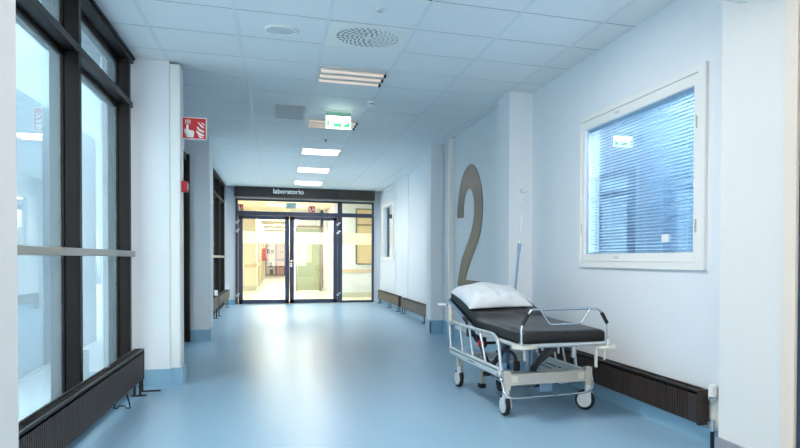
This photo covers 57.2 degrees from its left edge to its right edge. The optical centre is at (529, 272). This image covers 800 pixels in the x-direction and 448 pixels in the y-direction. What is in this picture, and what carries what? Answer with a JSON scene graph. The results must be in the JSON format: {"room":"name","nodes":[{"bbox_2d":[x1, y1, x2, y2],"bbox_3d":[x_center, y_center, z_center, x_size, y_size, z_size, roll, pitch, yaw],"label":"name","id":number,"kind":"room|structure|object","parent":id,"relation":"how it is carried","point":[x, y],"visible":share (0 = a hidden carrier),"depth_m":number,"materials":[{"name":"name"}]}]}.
{"room":"hospital interior","nodes":[
{"label":"hospital interior","id":0,"kind":"room"},
{"bbox_2d":[16,87,96,375],"bbox_3d":[-5.632,-0.429,8.292,0.100,2.944,4.600,0,1,-19],"label":"wall","id":1,"kind":"structure","parent":0,"point":[32,117],"depth_m":7.94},
{"bbox_2d":[38,0,99,66],"bbox_3d":[-1.388,-1.882,5.731,4.600,0.040,25.800,0,1,-19],"label":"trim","id":2,"kind":"structure","parent":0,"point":[86,45],"depth_m":5.98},
{"bbox_2d":[183,139,225,305],"bbox_3d":[-5.564,-0.542,11.946,0.200,2.844,11.450,0,1,-19],"label":"wall","id":3,"kind":"structure","parent":0,"point":[183,139],"depth_m":17.10,"materials":[{"name":"paint"}]},
{"bbox_2d":[136,299,235,386],"bbox_3d":[-5.254,0.809,11.790,0.480,0.150,11.762,0,1,-19],"label":"baseboard","id":4,"kind":"structure","parent":3,"relation":"attached to","point":[172,376],"depth_m":6.31,"materials":[{"name":"plastic"}]},
{"bbox_2d":[183,150,189,341],"bbox_3d":[-4.308,-0.306,8.661,0.142,2.500,2.010,0,1,-19],"label":"door","id":5,"kind":"structure","parent":3,"relation":"in","point":[186,157],"depth_m":9.52,"materials":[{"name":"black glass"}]},
{"bbox_2d":[213,168,224,314],"bbox_3d":[-6.112,-0.571,13.450,0.268,2.843,7.150,0,1,-19],"label":"window","id":6,"kind":"structure","parent":3,"relation":"in","point":[218,184],"depth_m":15.34,"materials":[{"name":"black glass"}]},
{"bbox_2d":[238,210,265,285],"bbox_3d":[-12.479,-0.912,32.090,0.730,2.800,31.150,0,1,-19],"label":"wall","id":7,"kind":"structure","parent":0,"point":[250,250],"depth_m":25.17,"materials":[{"name":"beige paint"}]},
{"bbox_2d":[258,231,259,286],"bbox_3d":[-10.867,-0.543,28.673,0.045,2.200,1.320,0,1,-19],"label":"door","id":8,"kind":"structure","parent":7,"relation":"in","point":[258,231],"depth_m":28.07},
{"bbox_2d":[261,243,261,282],"bbox_3d":[-12.365,-0.626,32.916,0.045,2.200,1.320,0,1,-19],"label":"door","id":9,"kind":"structure","parent":7,"relation":"in","point":[261,243],"depth_m":32.36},
{"bbox_2d":[262,248,265,259],"bbox_3d":[-13.331,-0.903,35.894,0.185,0.600,0.410,0,1,-19],"label":"fire extinguisher","id":10,"kind":"object","parent":7,"relation":"attached to","point":[263,249],"visible":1,"depth_m":35.70,"materials":[{"name":"red metal"}]},
{"bbox_2d":[266,244,275,274],"bbox_3d":[-16.759,-1.200,47.173,1.600,2.800,0.150,0,1,-19],"label":"wall","id":11,"kind":"structure","parent":0,"point":[269,257],"depth_m":47.01,"materials":[{"name":"white paint"}]},
{"bbox_2d":[266,244,284,275],"bbox_3d":[-16.728,-0.923,47.057,1.220,2.250,0.100,0,1,-19],"label":"door","id":12,"kind":"structure","parent":11,"relation":"in","point":[280,248],"depth_m":47.15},
{"bbox_2d":[238,200,333,231],"bbox_3d":[-10.824,-2.365,32.763,4.600,0.100,31.330,0,1,-19],"label":"ceiling","id":13,"kind":"structure","parent":0,"point":[247,205],"depth_m":23.64,"materials":[{"name":"beige paint"}]},
{"bbox_2d":[262,224,284,225],"bbox_3d":[-12.732,-2.363,35.764,1.280,0.030,0.680,0,1,-19],"label":"recessed light","id":14,"kind":"object","parent":13,"relation":"in","point":[262,224],"visible":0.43,"depth_m":35.78,"materials":[{"name":"white plastic"}]},
{"bbox_2d":[260,219,289,220],"bbox_3d":[-11.068,-2.271,31.050,1.280,0.030,0.680,0,1,-19],"label":"recessed light","id":15,"kind":"object","parent":13,"relation":"in","point":[260,219],"visible":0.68,"depth_m":31.06,"materials":[{"name":"white plastic"}]},
{"bbox_2d":[266,203,285,205],"bbox_3d":[-7.794,-2.093,21.952,0.558,0.030,0.952,0,1,-19],"label":"recessed light","id":16,"kind":"object","parent":13,"relation":"in","point":[267,204],"depth_m":21.96,"materials":[{"name":"white plastic"}]},
{"bbox_2d":[296,204,308,206],"bbox_3d":[-7.069,-2.094,22.240,0.378,0.030,1.019,0,1,-19],"label":"recessed light","id":17,"kind":"object","parent":13,"relation":"in","point":[297,205],"depth_m":22.23,"materials":[{"name":"white plastic"}]},
{"bbox_2d":[226,187,379,301],"bbox_3d":[-5.680,-0.648,17.923,3.960,2.844,0.140,0,1,-19],"label":"wall","id":18,"kind":"structure","parent":0,"point":[230,198],"depth_m":17.32,"materials":[{"name":"paint"}]},
{"bbox_2d":[235,198,373,303],"bbox_3d":[-5.568,-0.508,17.831,3.300,2.570,0.152,0,1,-19],"label":"door","id":19,"kind":"structure","parent":18,"relation":"in","point":[337,238],"depth_m":17.78,"materials":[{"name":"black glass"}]},
{"bbox_2d":[238,204,242,209],"bbox_3d":[-7.011,-1.578,17.335,0.110,0.150,0.007,0,1,-19],"label":"safety sign","id":20,"kind":"object","parent":19,"relation":"attached to","point":[240,206],"visible":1,"depth_m":17.33,"materials":[{"name":"red plastic"}]},
{"bbox_2d":[286,203,295,208],"bbox_3d":[-5.919,-1.654,17.718,0.235,0.140,0.009,0,1,-19],"label":"notice","id":21,"kind":"object","parent":19,"relation":"attached to","point":[288,205],"visible":1,"depth_m":17.72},
{"bbox_2d":[309,206,314,212],"bbox_3d":[-5.455,-1.576,17.885,0.150,0.155,0.007,0,1,-19],"label":"safety sign","id":22,"kind":"object","parent":19,"relation":"attached to","point":[311,208],"visible":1,"depth_m":17.89,"materials":[{"name":"red plastic"}]},
{"bbox_2d":[235,197,374,202],"bbox_3d":[-5.554,-1.808,17.817,3.330,0.026,0.100,0,1,-19],"label":"trim","id":23,"kind":"structure","parent":18,"relation":"attached to","point":[235,197],"depth_m":17.75,"materials":[{"name":"paint"}]},
{"bbox_2d":[236,302,373,304],"bbox_3d":[-5.584,0.770,17.894,3.280,0.012,0.110,0,1,-19],"label":"trim","id":24,"kind":"structure","parent":18,"relation":"attached to","point":[346,302],"depth_m":17.83,"materials":[{"name":"paint"}]},
{"bbox_2d":[289,203,371,294],"bbox_3d":[-10.638,-0.912,32.667,2.064,2.800,31.242,0,1,-24],"label":"wall","id":25,"kind":"structure","parent":0,"point":[351,282],"depth_m":21.09,"materials":[{"name":"paint"}]},
{"bbox_2d":[243,274,370,296],"bbox_3d":[-12.469,0.387,33.297,3.421,0.160,28.730,0,1,-26],"label":"baseboard","id":26,"kind":"structure","parent":25,"relation":"attached to","point":[344,294],"depth_m":21.06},
{"bbox_2d":[245,261,370,272],"bbox_3d":[-12.333,-0.373,33.344,3.147,0.240,28.740,0,1,-26],"label":"trim","id":27,"kind":"structure","parent":25,"relation":"attached to","point":[258,263],"depth_m":21.05,"materials":[{"name":"beige wood"}]},
{"bbox_2d":[296,225,322,291],"bbox_3d":[-7.561,-0.502,24.559,0.890,2.300,0.160,0,1,-19],"label":"door","id":28,"kind":"structure","parent":25,"relation":"in","point":[308,256],"depth_m":24.54,"materials":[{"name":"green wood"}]},
{"bbox_2d":[356,208,371,264],"bbox_3d":[-4.856,-1.051,21.054,0.540,1.650,0.050,0,1,-19],"label":"window","id":29,"kind":"structure","parent":25,"relation":"in","point":[363,225],"depth_m":21.03,"materials":[{"name":"glass"}]},
{"bbox_2d":[357,226,371,262],"bbox_3d":[-4.840,-0.821,21.069,0.500,1.110,0.020,0,1,-19],"label":"curtain","id":30,"kind":"object","parent":29,"relation":"hanging from","point":[363,251],"depth_m":21.05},
{"bbox_2d":[81,0,675,191],"bbox_3d":[-1.435,-1.847,5.699,3.930,0.030,25.770,0,1,-19],"label":"ceiling","id":31,"kind":"structure","parent":0,"point":[232,132],"depth_m":6.35,"materials":[{"name":"tile"}]},
{"bbox_2d":[264,24,297,35],"bbox_3d":[-1.869,-1.823,5.382,0.244,0.024,0.244,0,1,-19],"label":"ceiling speaker","id":32,"kind":"object","parent":31,"relation":"attached to","point":[275,29],"visible":1,"depth_m":5.36,"materials":[{"name":"white plastic"}]},
{"bbox_2d":[268,27,294,34],"bbox_3d":[-1.869,-1.825,5.382,0.210,0.009,0.210,0,1,-19],"label":"grille","id":33,"kind":"object","parent":32,"relation":"attached to","point":[272,30],"depth_m":5.38,"materials":[{"name":"white metal"}]},
{"bbox_2d":[275,104,304,119],"bbox_3d":[-2.825,-1.879,8.412,0.325,0.016,0.770,0,1,-19],"label":"ceiling vent","id":34,"kind":"object","parent":31,"relation":"in","point":[281,111],"visible":1,"depth_m":8.33,"materials":[{"name":"grey metal"}]},
{"bbox_2d":[234,186,374,200],"bbox_3d":[-5.526,-1.941,17.693,3.290,0.236,0.348,0,1,-19],"label":"sign","id":35,"kind":"object","parent":31,"relation":"hanging from","point":[239,191],"visible":1,"depth_m":17.52,"materials":[{"name":"black metal"}]},
{"bbox_2d":[294,181,322,185],"bbox_3d":[-5.029,-2.019,16.238,0.600,0.036,0.600,0,1,-19],"label":"recessed light","id":36,"kind":"object","parent":31,"relation":"in","point":[295,182],"visible":1,"depth_m":16.11,"materials":[{"name":"white plastic"}]},
{"bbox_2d":[297,167,329,172],"bbox_3d":[-4.191,-1.972,13.862,0.600,0.036,0.600,0,1,-19],"label":"recessed light","id":37,"kind":"object","parent":31,"relation":"in","point":[300,169],"visible":1,"depth_m":13.73,"materials":[{"name":"white plastic"}]},
{"bbox_2d":[301,148,341,155],"bbox_3d":[-3.354,-1.926,11.491,0.600,0.036,0.600,0,1,-19],"label":"recessed light","id":38,"kind":"object","parent":31,"relation":"in","point":[309,151],"visible":1,"depth_m":11.38,"materials":[{"name":"white plastic"}]},
{"bbox_2d":[307,117,358,130],"bbox_3d":[-2.517,-1.880,9.119,0.600,0.036,0.600,0,1,-19],"label":"recessed light","id":39,"kind":"object","parent":31,"relation":"in","point":[312,122],"visible":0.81,"depth_m":9.02,"materials":[{"name":"white plastic"}]},
{"bbox_2d":[325,109,351,129],"bbox_3d":[-2.224,-1.774,8.302,0.300,0.216,0.044,0,1,-19],"label":"exit sign","id":40,"kind":"object","parent":31,"relation":"hanging from","point":[333,122],"visible":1,"depth_m":8.29,"materials":[{"name":"white plastic"}]},
{"bbox_2d":[317,65,388,87],"bbox_3d":[-1.680,-1.834,6.748,0.600,0.036,0.600,0,1,-19],"label":"recessed light","id":41,"kind":"object","parent":31,"relation":"in","point":[328,74],"visible":1,"depth_m":6.67,"materials":[{"name":"white plastic"}]},
{"bbox_2d":[325,21,412,51],"bbox_3d":[-1.261,-1.825,5.562,0.604,0.008,0.604,0,1,-19],"label":"ceiling vent","id":42,"kind":"object","parent":31,"relation":"in","point":[345,34],"visible":1,"depth_m":5.53,"materials":[{"name":"white plastic"}]},
{"bbox_2d":[367,100,376,107],"bbox_3d":[-1.725,-1.836,7.809,0.100,0.062,0.100,0,1,-19],"label":"smoke detector","id":43,"kind":"object","parent":31,"relation":"attached to","point":[372,104],"visible":1,"depth_m":7.78,"materials":[{"name":"white plastic"}]},
{"bbox_2d":[110,0,635,125],"bbox_3d":[-1.369,-1.841,5.857,3.700,0.006,25.169,0,1,-19],"label":"trim","id":44,"kind":"structure","parent":31,"relation":"attached to","point":[159,0],"depth_m":5.55,"materials":[{"name":"white metal"}]},
{"bbox_2d":[374,8,385,12],"bbox_3d":[-1.037,-1.809,4.944,0.080,0.016,0.080,0,1,-19],"label":"cap","id":45,"kind":"object","parent":31,"relation":"attached to","point":[379,10],"visible":1,"depth_m":4.93,"materials":[{"name":"white plastic"}]},
{"bbox_2d":[131,0,636,190],"bbox_3d":[-1.320,-1.833,5.730,3.168,0.009,25.750,0,1,-19],"label":"trim","id":46,"kind":"structure","parent":31,"relation":"attached to","point":[134,2],"depth_m":6.38,"materials":[{"name":"white metal"}]},
{"bbox_2d":[66,276,714,447],"bbox_3d":[-6.535,0.783,20.618,4.600,0.120,57.200,0,1,-19],"label":"floor","id":47,"kind":"structure","parent":0,"point":[315,375],"depth_m":5.70,"materials":[{"name":"plastic"}]},
{"bbox_2d":[0,0,18,447],"bbox_3d":[-2.018,-0.350,2.113,0.640,2.844,0.740,0,1,-19],"label":"wall","id":48,"kind":"structure","parent":47,"relation":"on","point":[9,423],"depth_m":2.48,"materials":[{"name":"paint"}]},
{"bbox_2d":[16,0,134,400],"bbox_3d":[-2.877,-0.393,4.285,0.268,2.843,3.930,0,1,-19],"label":"window","id":49,"kind":"structure","parent":47,"relation":"on","point":[58,30],"depth_m":4.49,"materials":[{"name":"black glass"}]},
{"bbox_2d":[19,348,160,447],"bbox_3d":[-2.649,0.838,4.263,0.194,0.385,3.676,0,1,-18],"label":"radiator","id":50,"kind":"object","parent":47,"relation":"on","point":[62,420],"visible":0.99,"depth_m":4.08,"materials":[{"name":"black metal"}]},
{"bbox_2d":[100,55,170,369],"bbox_3d":[-3.489,-0.434,6.413,0.530,2.844,0.470,0,1,-19],"label":"wall","id":51,"kind":"structure","parent":47,"relation":"on","point":[150,78],"depth_m":6.22,"materials":[{"name":"paint"}]},
{"bbox_2d":[170,64,183,367],"bbox_3d":[-3.165,-0.429,6.410,0.089,2.809,0.230,0,1,-19],"label":"trim","id":52,"kind":"structure","parent":51,"relation":"attached to","point":[176,72],"depth_m":6.31,"materials":[{"name":"white plastic"}]},
{"bbox_2d":[181,179,188,192],"bbox_3d":[-3.096,-0.781,6.423,0.050,0.118,0.100,0,1,-19],"label":"button","id":53,"kind":"object","parent":52,"relation":"attached to","point":[184,184],"visible":1,"depth_m":6.38,"materials":[{"name":"red plastic"}]},
{"bbox_2d":[182,117,206,139],"bbox_3d":[-3.018,-1.295,6.434,0.204,0.196,0.016,0,1,-19],"label":"fire sign","id":54,"kind":"object","parent":52,"relation":"attached to","point":[194,128],"visible":1,"depth_m":6.43,"materials":[{"name":"red plastic"}]},
{"bbox_2d":[185,131,212,329],"bbox_3d":[-4.698,-0.501,9.877,0.555,2.844,0.530,0,1,-19],"label":"column","id":55,"kind":"structure","parent":47,"relation":"on","point":[200,152],"depth_m":9.68,"materials":[{"name":"paint"}]},
{"bbox_2d":[213,290,218,318],"bbox_3d":[-5.396,0.619,12.065,0.105,0.520,3.144,0,1,-19],"label":"radiator","id":56,"kind":"object","parent":47,"relation":"on","point":[216,296],"visible":0.35,"depth_m":13.22,"materials":[{"name":"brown metal"}]},
{"bbox_2d":[218,285,229,315],"bbox_3d":[-6.483,0.569,15.144,0.105,0.500,3.174,0,1,-19],"label":"radiator","id":57,"kind":"object","parent":47,"relation":"on","point":[224,295],"visible":0.81,"depth_m":15.33,"materials":[{"name":"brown metal"}]},
{"bbox_2d":[218,289,229,296],"bbox_3d":[-6.496,0.431,15.136,0.075,0.024,3.146,0,1,-19],"label":"grille","id":58,"kind":"object","parent":57,"relation":"attached to","point":[227,291],"depth_m":15.33,"materials":[{"name":"grey metal"}]},
{"bbox_2d":[266,246,274,274],"bbox_3d":[-16.263,-0.706,44.839,0.580,1.900,0.400,0,1,-19],"label":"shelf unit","id":59,"kind":"object","parent":47,"relation":"on","point":[266,246],"visible":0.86,"depth_m":44.65,"materials":[{"name":"brown wood"}]},
{"bbox_2d":[378,290,401,311],"bbox_3d":[-3.303,0.642,16.650,0.105,0.337,3.254,0,1,-19],"label":"radiator","id":60,"kind":"object","parent":47,"relation":"on","point":[392,298],"visible":0.95,"depth_m":16.22,"materials":[{"name":"metal"}]},
{"bbox_2d":[378,290,398,296],"bbox_3d":[-3.288,0.487,16.652,0.075,0.024,3.226,0,1,-19],"label":"grille","id":61,"kind":"object","parent":60,"relation":"attached to","point":[381,292],"depth_m":16.74,"materials":[{"name":"metal"}]},
{"bbox_2d":[400,298,425,323],"bbox_3d":[-2.146,0.711,13.374,0.105,0.327,3.044,0,1,-19],"label":"radiator","id":62,"kind":"object","parent":47,"relation":"on","point":[413,306],"visible":0.74,"depth_m":13.41,"materials":[{"name":"brown metal"}]},
{"bbox_2d":[401,298,425,306],"bbox_3d":[-2.131,0.561,13.376,0.075,0.024,3.016,0,1,-19],"label":"grille","id":63,"kind":"object","parent":62,"relation":"attached to","point":[408,301],"depth_m":13.51,"materials":[{"name":"brown metal"}]},
{"bbox_2d":[426,145,442,319],"bbox_3d":[-1.392,-0.502,10.980,0.335,2.844,0.350,0,1,-19],"label":"column","id":64,"kind":"structure","parent":47,"relation":"on","point":[434,188],"depth_m":10.79,"materials":[{"name":"paint"}]},
{"bbox_2d":[498,91,532,350],"bbox_3d":[-0.155,-0.435,7.574,0.270,2.844,0.400,0,1,-19],"label":"column","id":65,"kind":"structure","parent":47,"relation":"on","point":[515,109],"depth_m":7.39,"materials":[{"name":"paint"}]},
{"bbox_2d":[438,188,615,415],"bbox_3d":[-0.083,0.117,5.829,0.905,1.802,1.963,0,1,-21],"label":"stretcher","id":66,"kind":"object","parent":47,"relation":"on","point":[526,329],"visible":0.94,"depth_m":5.33,"materials":[{"name":"silver metal"}]},
{"bbox_2d":[451,282,532,308],"bbox_3d":[-0.340,0.192,6.291,0.592,0.214,0.475,0,1,-25],"label":"pillow","id":67,"kind":"object","parent":66,"relation":"on","point":[479,294],"visible":1,"depth_m":6.14,"materials":[{"name":"fabric"}]},
{"bbox_2d":[538,347,718,447],"bbox_3d":[0.611,0.835,5.621,0.084,0.380,2.961,0,1,-19],"label":"radiator","id":68,"kind":"object","parent":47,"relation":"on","point":[688,401],"visible":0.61,"depth_m":4.84,"materials":[{"name":"black metal"}]},
{"bbox_2d":[559,347,704,393],"bbox_3d":[0.586,0.701,5.680,0.075,0.024,2.801,0,1,-19],"label":"grille","id":69,"kind":"object","parent":68,"relation":"attached to","point":[685,388],"depth_m":5.06,"materials":[{"name":"black metal"}]},
{"bbox_2d":[380,162,426,303],"bbox_3d":[-2.501,-0.575,14.804,0.160,2.844,8.100,0,1,-19],"label":"wall","id":70,"kind":"structure","parent":0,"point":[417,179],"depth_m":14.42,"materials":[{"name":"paint"}]},
{"bbox_2d":[382,200,393,259],"bbox_3d":[-3.376,-0.977,17.043,0.060,1.360,1.820,0,1,-19],"label":"window","id":71,"kind":"structure","parent":70,"relation":"in","point":[388,208],"depth_m":17.15,"materials":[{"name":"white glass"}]},
{"bbox_2d":[395,174,407,298],"bbox_3d":[-2.720,-0.583,15.182,0.022,2.844,1.580,0,1,-19],"label":"trim","id":72,"kind":"structure","parent":70,"relation":"attached to","point":[407,174],"depth_m":14.46,"materials":[{"name":"white plastic"}]},
{"bbox_2d":[443,108,497,344],"bbox_3d":[-0.623,-0.468,9.290,0.290,2.844,3.550,0,1,-19],"label":"wall","id":73,"kind":"structure","parent":0,"point":[477,145],"depth_m":9.04,"materials":[{"name":"paint"}]},
{"bbox_2d":[448,138,454,324],"bbox_3d":[-1.110,-0.476,10.136,0.085,2.824,0.070,0,1,-19],"label":"trim","id":74,"kind":"structure","parent":73,"relation":"attached to","point":[451,172],"depth_m":10.10,"materials":[{"name":"white plastic"}]},
{"bbox_2d":[457,164,482,285],"bbox_3d":[-0.780,-0.603,9.292,0.006,1.598,1.398,0,1,-19],"label":"number","id":75,"kind":"object","parent":73,"relation":"attached to","point":[470,178],"depth_m":9.22,"materials":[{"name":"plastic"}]},
{"bbox_2d":[532,0,722,430],"bbox_3d":[0.694,-0.399,5.753,0.160,2.844,4.000,0,1,-19],"label":"wall","id":76,"kind":"structure","parent":0,"point":[662,322],"depth_m":5.32,"materials":[{"name":"paint"}]},
{"bbox_2d":[579,61,708,270],"bbox_3d":[0.776,-0.670,5.301,0.057,1.283,1.925,0,1,-19],"label":"window","id":77,"kind":"structure","parent":76,"relation":"in","point":[696,77],"depth_m":4.83,"materials":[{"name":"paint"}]},
{"bbox_2d":[588,88,693,253],"bbox_3d":[0.802,-0.669,5.345,0.033,1.055,1.700,0,1,-19],"label":"blind","id":78,"kind":"object","parent":77,"relation":"attached to","point":[674,99],"visible":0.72,"depth_m":5.22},
{"bbox_2d":[599,94,693,251],"bbox_3d":[1.183,-0.388,5.872,0.840,2.924,4.500,0,1,-19],"label":"wall","id":79,"kind":"structure","parent":0,"point":[682,235],"depth_m":6.91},
{"bbox_2d":[718,0,785,447],"bbox_3d":[2.935,-0.270,-0.910,0.370,2.844,10.340,0,1,-19],"label":"wall","id":80,"kind":"structure","parent":0,"point":[754,31],"depth_m":3.65,"materials":[{"name":"paint"}]},
{"bbox_2d":[379,299,743,447],"bbox_3d":[-1.395,0.821,10.942,0.327,0.200,15.930,0,1,-19],"label":"baseboard","id":81,"kind":"structure","parent":80,"relation":"attached to","point":[687,427],"depth_m":5.34,"materials":[{"name":"plastic"}]},
{"bbox_2d":[722,0,747,2],"bbox_3d":[1.016,-1.422,3.339,0.420,0.062,0.672,0,1,-19],"label":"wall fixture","id":82,"kind":"object","parent":80,"relation":"attached to","point":[736,1],"visible":1,"depth_m":3.69,"materials":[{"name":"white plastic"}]},
{"bbox_2d":[781,0,799,447],"bbox_3d":[1.227,-0.354,3.351,0.025,2.844,0.085,0,1,-19],"label":"door frame","id":83,"kind":"structure","parent":80,"relation":"in","point":[792,52],"depth_m":3.34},
{"bbox_2d":[796,167,799,447],"bbox_3d":[1.405,-0.072,2.854,0.020,2.300,0.950,0,1,-19],"label":"door","id":84,"kind":"structure","parent":80,"relation":"in","point":[798,331],"depth_m":3.30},
{"label":"outside","id":85,"kind":"structure","parent":0,"visible":0},
{"bbox_2d":[18,284,101,420],"bbox_3d":[-26.207,0.949,11.980,38.550,0.130,80.000,0,1,-19],"label":"ground","id":86,"kind":"structure","parent":85,"point":[34,386],"depth_m":7.37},
{"bbox_2d":[16,23,100,273],"bbox_3d":[-19.667,-2.388,22.709,4.030,16.800,60.000,0,1,-19],"label":"building","id":87,"kind":"structure","parent":86,"relation":"on","point":[32,59],"depth_m":29.33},
{"bbox_2d":[97,274,100,283],"bbox_3d":[-8.014,0.506,13.091,0.080,0.920,30.000,0,1,-19],"label":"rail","id":88,"kind":"object","parent":86,"relation":"on","point":[98,275],"visible":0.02,"depth_m":13.47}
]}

